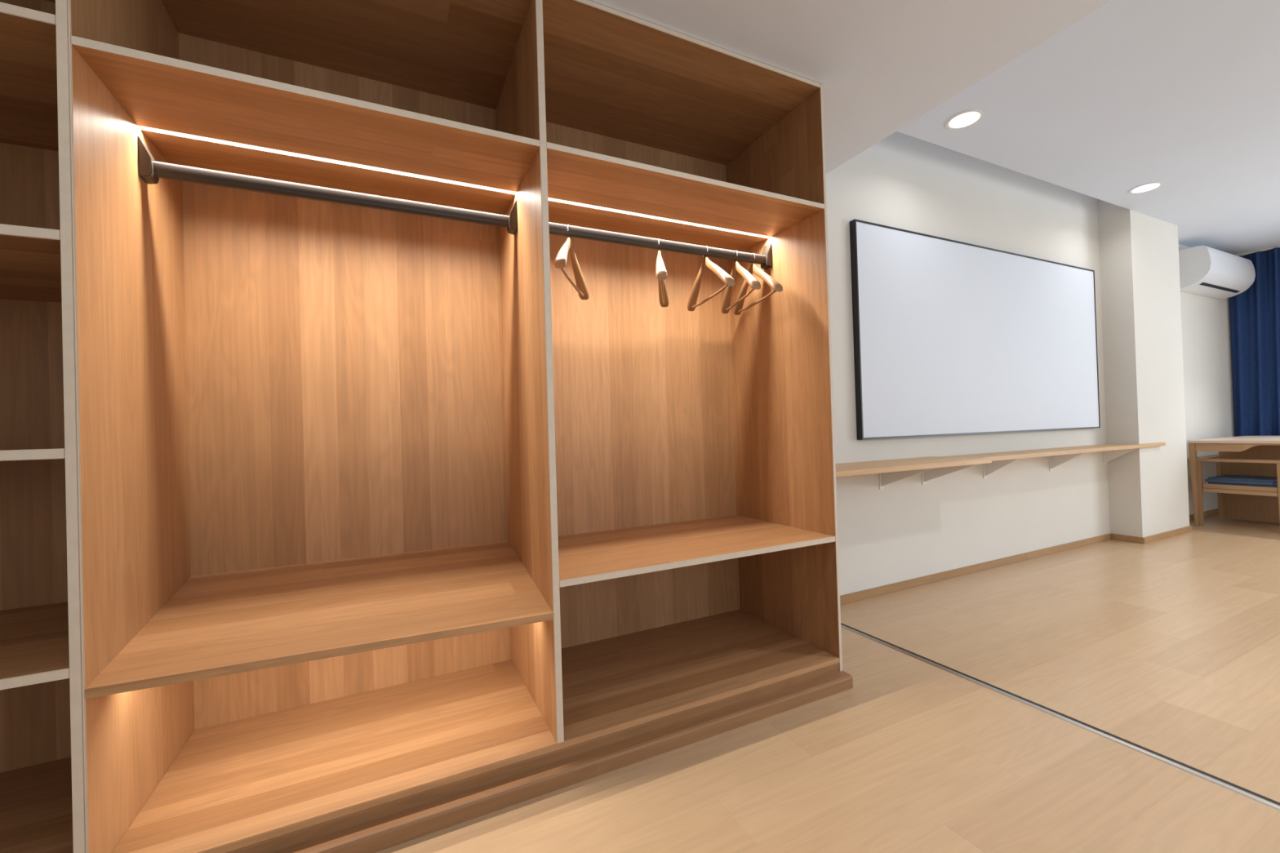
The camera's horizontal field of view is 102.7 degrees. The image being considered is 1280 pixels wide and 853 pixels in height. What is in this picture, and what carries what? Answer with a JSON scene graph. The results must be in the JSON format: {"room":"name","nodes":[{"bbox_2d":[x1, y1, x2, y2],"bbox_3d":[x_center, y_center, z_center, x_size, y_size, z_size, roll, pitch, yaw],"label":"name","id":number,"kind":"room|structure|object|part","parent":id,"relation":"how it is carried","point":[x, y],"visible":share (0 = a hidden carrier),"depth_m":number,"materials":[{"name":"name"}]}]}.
{"room":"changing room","nodes":[
{"label":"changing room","id":0,"kind":"room"},
{"bbox_2d":[376,513,1279,852],"bbox_3d":[3.211,0.993,1.227,10.200,0.060,5.172,-2,-1,-26],"label":"floor","id":1,"kind":"structure","parent":0,"point":[1170,646],"depth_m":1.70,"materials":[{"name":"brown wood"}]},
{"bbox_2d":[0,0,85,852],"bbox_3d":[-1.784,-0.111,1.187,0.936,2.450,0.720,-2,-1,-26],"label":"shelving unit","id":2,"kind":"object","parent":1,"relation":"on","point":[42,804],"visible":0.3,"depth_m":1.49,"materials":[{"name":"brown wood"}]},
{"bbox_3d":[-1.816,-0.866,1.212,0.899,0.022,0.660,-2,-1,-26],"label":"shelf","id":3,"kind":"part","parent":2,"relation":"part of","materials":[{"name":"brown wood"}]},
{"bbox_3d":[-1.802,-0.397,1.208,0.899,0.022,0.660,-2,-1,-26],"label":"shelf","id":4,"kind":"part","parent":2,"relation":"part of","materials":[{"name":"brown wood"}]},
{"bbox_3d":[-1.788,0.076,1.204,0.899,0.022,0.660,-2,-1,-26],"label":"shelf","id":5,"kind":"part","parent":2,"relation":"part of","materials":[{"name":"brown wood"}]},
{"bbox_3d":[-1.773,0.547,1.200,0.899,0.022,0.660,-2,-1,-26],"label":"shelf","id":6,"kind":"part","parent":2,"relation":"part of","materials":[{"name":"brown wood"}]},
{"bbox_3d":[-1.759,1.021,1.196,0.899,0.022,0.660,-2,-1,-26],"label":"shelf","id":7,"kind":"part","parent":2,"relation":"part of","materials":[{"name":"brown wood"}]},
{"bbox_3d":[-1.383,-0.121,1.410,0.019,2.450,0.670,-2,-1,-26],"label":"panel","id":8,"kind":"part","parent":2,"relation":"part of","materials":[{"name":"brown wood"}]},
{"bbox_2d":[67,0,853,852],"bbox_3d":[-0.355,-0.148,1.883,2.244,2.450,0.720,-2,-1,-26],"label":"wardrobe","id":9,"kind":"object","parent":1,"relation":"on","point":[393,531],"visible":1,"depth_m":1.81,"materials":[{"name":"brown wood"}]},
{"bbox_3d":[-1.372,-0.121,1.416,0.005,2.450,0.670,-2,-1,-26],"label":"panel","id":10,"kind":"part","parent":9,"relation":"part of","materials":[{"name":"brown wood"}]},
{"bbox_2d":[71,35,539,214],"bbox_3d":[-0.921,-0.853,1.646,1.042,0.019,0.660,-2,-1,-26],"label":"shelf","id":11,"kind":"object","parent":9,"relation":"attached to","point":[189,113],"depth_m":1.50,"materials":[{"name":"brown wood"}]},
{"bbox_2d":[84,541,553,698],"bbox_3d":[-0.879,0.545,1.634,1.042,0.130,0.660,-2,-1,-26],"label":"shelf","id":12,"kind":"object","parent":9,"relation":"attached to","point":[208,624],"depth_m":1.51,"materials":[{"name":"brown wood"}]},
{"bbox_3d":[-0.927,-0.739,1.663,1.006,0.042,0.028,-2,-1,-26],"label":"hanging rail","id":13,"kind":"part","parent":9,"relation":"part of","materials":[{"name":"grey metal"}]},
{"bbox_3d":[-0.516,-0.184,2.200,2.224,2.329,0.010,-2,-1,-26],"label":"panel","id":14,"kind":"part","parent":9,"relation":"part of","materials":[{"name":"brown wood"}]},
{"bbox_3d":[-0.336,0.983,1.894,2.224,0.020,0.670,-2,-1,-26],"label":"panel","id":15,"kind":"part","parent":9,"relation":"part of","materials":[{"name":"brown wood"}]},
{"bbox_3d":[-0.407,-1.364,1.913,2.224,0.018,0.670,-2,-1,-26],"label":"panel","id":16,"kind":"part","parent":9,"relation":"part of","materials":[{"name":"brown wood"}]},
{"bbox_3d":[-0.172,1.045,1.573,2.244,0.049,0.053,-2,-1,-26],"label":"plinth moulding","id":17,"kind":"part","parent":9,"relation":"part of","materials":[{"name":"brown wood"}]},
{"bbox_2d":[554,223,588,299],"bbox_3d":[-0.261,-0.662,1.979,0.046,0.239,0.430,-2,0,5],"label":"clothes hanger","id":18,"kind":"object","parent":9,"relation":"hanging from","point":[561,260],"visible":0.92,"depth_m":2.01,"materials":[{"name":"brown wood"}]},
{"bbox_3d":[0.083,-0.766,2.154,1.124,0.042,0.028,-2,-1,-26],"label":"hanging rail","id":19,"kind":"part","parent":9,"relation":"part of","materials":[{"name":"grey metal"}]},
{"bbox_2d":[655,238,669,306],"bbox_3d":[0.093,-0.672,2.151,0.046,0.239,0.430,-2,0,4],"label":"clothes hanger","id":20,"kind":"object","parent":9,"relation":"hanging from","point":[661,273],"visible":0.93,"depth_m":2.07,"materials":[{"name":"brown wood"}]},
{"bbox_2d":[546,142,824,251],"bbox_3d":[0.088,-0.879,2.137,1.160,0.019,0.660,-2,-1,-26],"label":"shelf","id":21,"kind":"object","parent":9,"relation":"attached to","point":[586,188],"depth_m":2.02,"materials":[{"name":"brown wood"}]},
{"bbox_2d":[558,515,835,587],"bbox_3d":[0.130,0.478,2.126,1.160,0.022,0.660,-2,-1,-26],"label":"shelf","id":22,"kind":"object","parent":9,"relation":"attached to","point":[588,555],"depth_m":2.04,"materials":[{"name":"brown wood"}]},
{"bbox_2d":[687,244,735,311],"bbox_3d":[0.300,-0.677,2.256,0.046,0.239,0.430,-2,-1,-16],"label":"clothes hanger","id":23,"kind":"object","parent":9,"relation":"hanging from","point":[723,276],"visible":0.9,"depth_m":2.25,"materials":[{"name":"brown wood"}]},
{"bbox_2d":[720,249,760,313],"bbox_3d":[0.447,-0.681,2.326,0.046,0.239,0.430,-2,0,-8],"label":"clothes hanger","id":24,"kind":"object","parent":9,"relation":"hanging from","point":[753,283],"visible":0.88,"depth_m":2.30,"materials":[{"name":"brown wood"}]},
{"bbox_2d":[733,252,782,315],"bbox_3d":[0.532,-0.683,2.368,0.046,0.239,0.430,-2,0,-13],"label":"clothes hanger","id":25,"kind":"object","parent":9,"relation":"hanging from","point":[774,284],"visible":0.84,"depth_m":2.33,"materials":[{"name":"brown wood"}]},
{"bbox_3d":[0.636,-0.174,2.393,0.015,2.450,0.670,-2,-1,-26],"label":"panel","id":26,"kind":"part","parent":9,"relation":"part of","materials":[{"name":"brown wood"}]},
{"bbox_2d":[840,622,1279,811],"bbox_3d":[2.041,0.991,0.656,0.044,0.006,4.948,-2,-1,-26],"label":"floor track","id":27,"kind":"object","parent":1,"relation":"on","point":[1244,792],"visible":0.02,"depth_m":1.71,"materials":[{"name":"silver metal"}]},
{"bbox_2d":[1097,198,1189,539],"bbox_3d":[4.434,-0.547,4.504,0.894,3.000,0.212,-2,-1,-26],"label":"wall pier","id":28,"kind":"object","parent":1,"relation":"on","point":[1140,265],"visible":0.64,"depth_m":4.34,"materials":[{"name":"white paint"}]},
{"bbox_2d":[1111,525,1191,543],"bbox_3d":[4.484,0.927,4.481,0.918,0.050,0.212,-2,-1,-26],"label":"baseboard","id":29,"kind":"object","parent":28,"relation":"attached to","point":[1149,539],"visible":1,"depth_m":4.32,"materials":[{"name":"brown wood"}]},
{"bbox_2d":[1186,435,1279,526],"bbox_3d":[6.136,0.499,4.398,1.425,0.803,1.598,-2,-1,-26],"label":"desk","id":30,"kind":"object","parent":1,"relation":"on","point":[1236,506],"visible":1,"depth_m":4.83,"materials":[{"name":"laminate"}]},
{"bbox_3d":[5.185,0.544,4.794,0.036,0.778,0.046,-2,-1,-26],"label":"leg","id":31,"kind":"part","parent":30,"relation":"part of","materials":[{"name":"brown wood"}]},
{"bbox_3d":[6.120,0.506,4.396,0.025,0.765,1.568,-2,-1,-26],"label":"panel","id":32,"kind":"part","parent":30,"relation":"part of","materials":[{"name":"brown wood"}]},
{"bbox_2d":[1196,455,1279,525],"bbox_3d":[5.596,0.604,4.708,0.514,0.632,0.540,-2,-1,-26],"label":"chair","id":33,"kind":"object","parent":1,"relation":"on","point":[1220,483],"visible":0.94,"depth_m":4.67,"materials":[{"name":"brown wood"}]},
{"bbox_3d":[5.277,0.629,4.826,0.036,0.603,0.036,-2,-1,-26],"label":"leg","id":34,"kind":"part","parent":33,"relation":"part of","materials":[{"name":"brown wood"}]},
{"bbox_3d":[5.499,0.308,4.941,0.470,0.026,0.048,-2,-1,-26],"label":"armrest","id":35,"kind":"part","parent":33,"relation":"part of","materials":[{"name":"brown wood"}]},
{"bbox_3d":[5.700,0.618,5.032,0.036,0.603,0.036,-2,-1,-26],"label":"leg","id":36,"kind":"part","parent":33,"relation":"part of","materials":[{"name":"brown wood"}]},
{"bbox_3d":[5.375,0.308,4.607,0.044,0.028,0.536,-2,-1,-26],"label":"rail","id":37,"kind":"part","parent":33,"relation":"part of","materials":[{"name":"brown wood"}]},
{"bbox_3d":[5.593,0.546,4.708,0.480,0.042,0.454,-2,-1,-26],"label":"seat","id":38,"kind":"part","parent":33,"relation":"part of","materials":[{"name":"brown wood"}]},
{"bbox_3d":[5.385,0.590,4.606,0.022,0.034,0.455,-2,-1,-26],"label":"seat rail","id":39,"kind":"part","parent":33,"relation":"part of","materials":[{"name":"brown wood"}]},
{"bbox_3d":[5.492,0.619,4.384,0.036,0.603,0.036,-2,-1,-26],"label":"leg","id":40,"kind":"part","parent":33,"relation":"part of","materials":[{"name":"brown wood"}]},
{"bbox_2d":[589,0,1111,173],"bbox_3d":[0.348,-1.688,-0.102,3.817,0.548,4.972,-2,-1,-26],"label":"ceiling","id":41,"kind":"structure","parent":0,"point":[881,66],"depth_m":1.87,"materials":[{"name":"white paint"}]},
{"bbox_2d":[826,131,1235,595],"bbox_3d":[2.055,-0.543,3.521,10.200,3.120,0.100,-2,-1,-26],"label":"wall","id":42,"kind":"structure","parent":0,"point":[907,529],"depth_m":3.60,"materials":[{"name":"white paint"}]},
{"bbox_2d":[835,456,991,489],"bbox_3d":[1.361,0.300,2.902,1.470,0.178,0.372,-2,-1,-26],"label":"wall shelf","id":43,"kind":"object","parent":42,"relation":"attached to","point":[890,471],"visible":0.76,"depth_m":2.96,"materials":[{"name":"brown wood"}]},
{"bbox_2d":[849,218,1100,439],"bbox_3d":[2.557,-0.614,3.689,2.807,1.322,0.040,-2,-1,-26],"label":"whiteboard","id":44,"kind":"object","parent":42,"relation":"attached to","point":[952,337],"visible":1,"depth_m":3.51,"materials":[{"name":"white"}]},
{"bbox_2d":[840,533,1111,604],"bbox_3d":[2.283,0.986,3.534,3.870,0.050,0.012,-2,-1,-26],"label":"baseboard","id":45,"kind":"structure","parent":42,"relation":"attached to","point":[864,594],"depth_m":3.49,"materials":[{"name":"brown wood"}]},
{"bbox_2d":[941,442,1165,478],"bbox_3d":[3.200,0.258,3.866,2.678,0.178,0.247,-2,-1,-26],"label":"wall shelf","id":46,"kind":"object","parent":42,"relation":"attached to","point":[1059,455],"visible":0.88,"depth_m":3.78,"materials":[{"name":"brown wood"}]},
{"bbox_2d":[1189,508,1218,520],"bbox_3d":[5.734,0.895,5.213,1.971,0.050,0.012,-2,-1,-26],"label":"baseboard","id":47,"kind":"structure","parent":42,"relation":"attached to","point":[1215,511],"depth_m":5.25,"materials":[{"name":"brown wood"}]},
{"bbox_2d":[1178,244,1255,299],"bbox_3d":[5.822,-1.550,5.178,1.130,0.379,0.254,-2,-1,-26],"label":"air conditioner","id":48,"kind":"object","parent":42,"relation":"attached to","point":[1204,270],"visible":0.93,"depth_m":5.00,"materials":[{"name":"white plastic"}]},
{"bbox_2d":[1199,282,1239,293],"bbox_3d":[5.837,-1.397,5.154,0.910,0.020,0.030,-2,-1,-26],"label":"air vent","id":49,"kind":"object","parent":48,"relation":"attached to","point":[1217,286],"depth_m":5.15,"materials":[{"name":"grey plastic"}]},
{"bbox_3d":[5.865,-1.597,5.086,1.120,0.272,0.048,-2,-1,-26],"label":"panel","id":50,"kind":"part","parent":48,"relation":"part of","materials":[{"name":"white plastic"}]},
{"bbox_2d":[896,0,1279,256],"bbox_3d":[4.841,-1.861,2.086,6.183,0.060,4.972,-2,-1,-26],"label":"ceiling","id":51,"kind":"structure","parent":0,"point":[1184,95],"depth_m":2.90,"materials":[{"name":"white paint"}]},
{"bbox_2d":[945,109,983,129],"bbox_3d":[1.830,-1.730,2.890,0.182,0.004,0.182,-2,-1,-26],"label":"recessed light","id":52,"kind":"object","parent":51,"relation":"in","point":[966,118],"visible":1,"depth_m":2.89,"materials":[{"name":"white"}]},
{"bbox_2d":[1128,182,1163,193],"bbox_3d":[3.776,-1.782,3.826,0.182,0.004,0.182,-2,-1,-26],"label":"recessed light","id":53,"kind":"object","parent":51,"relation":"in","point":[1149,186],"visible":1,"depth_m":3.82,"materials":[{"name":"white"}]},
{"bbox_2d":[1229,245,1279,436],"bbox_3d":[7.457,-0.533,3.541,0.112,2.730,4.560,-2,-1,-26],"label":"curtain","id":54,"kind":"object","parent":51,"relation":"hanging from","point":[1255,312],"visible":0.72,"depth_m":5.39,"materials":[{"name":"blue fabric"}]}
]}

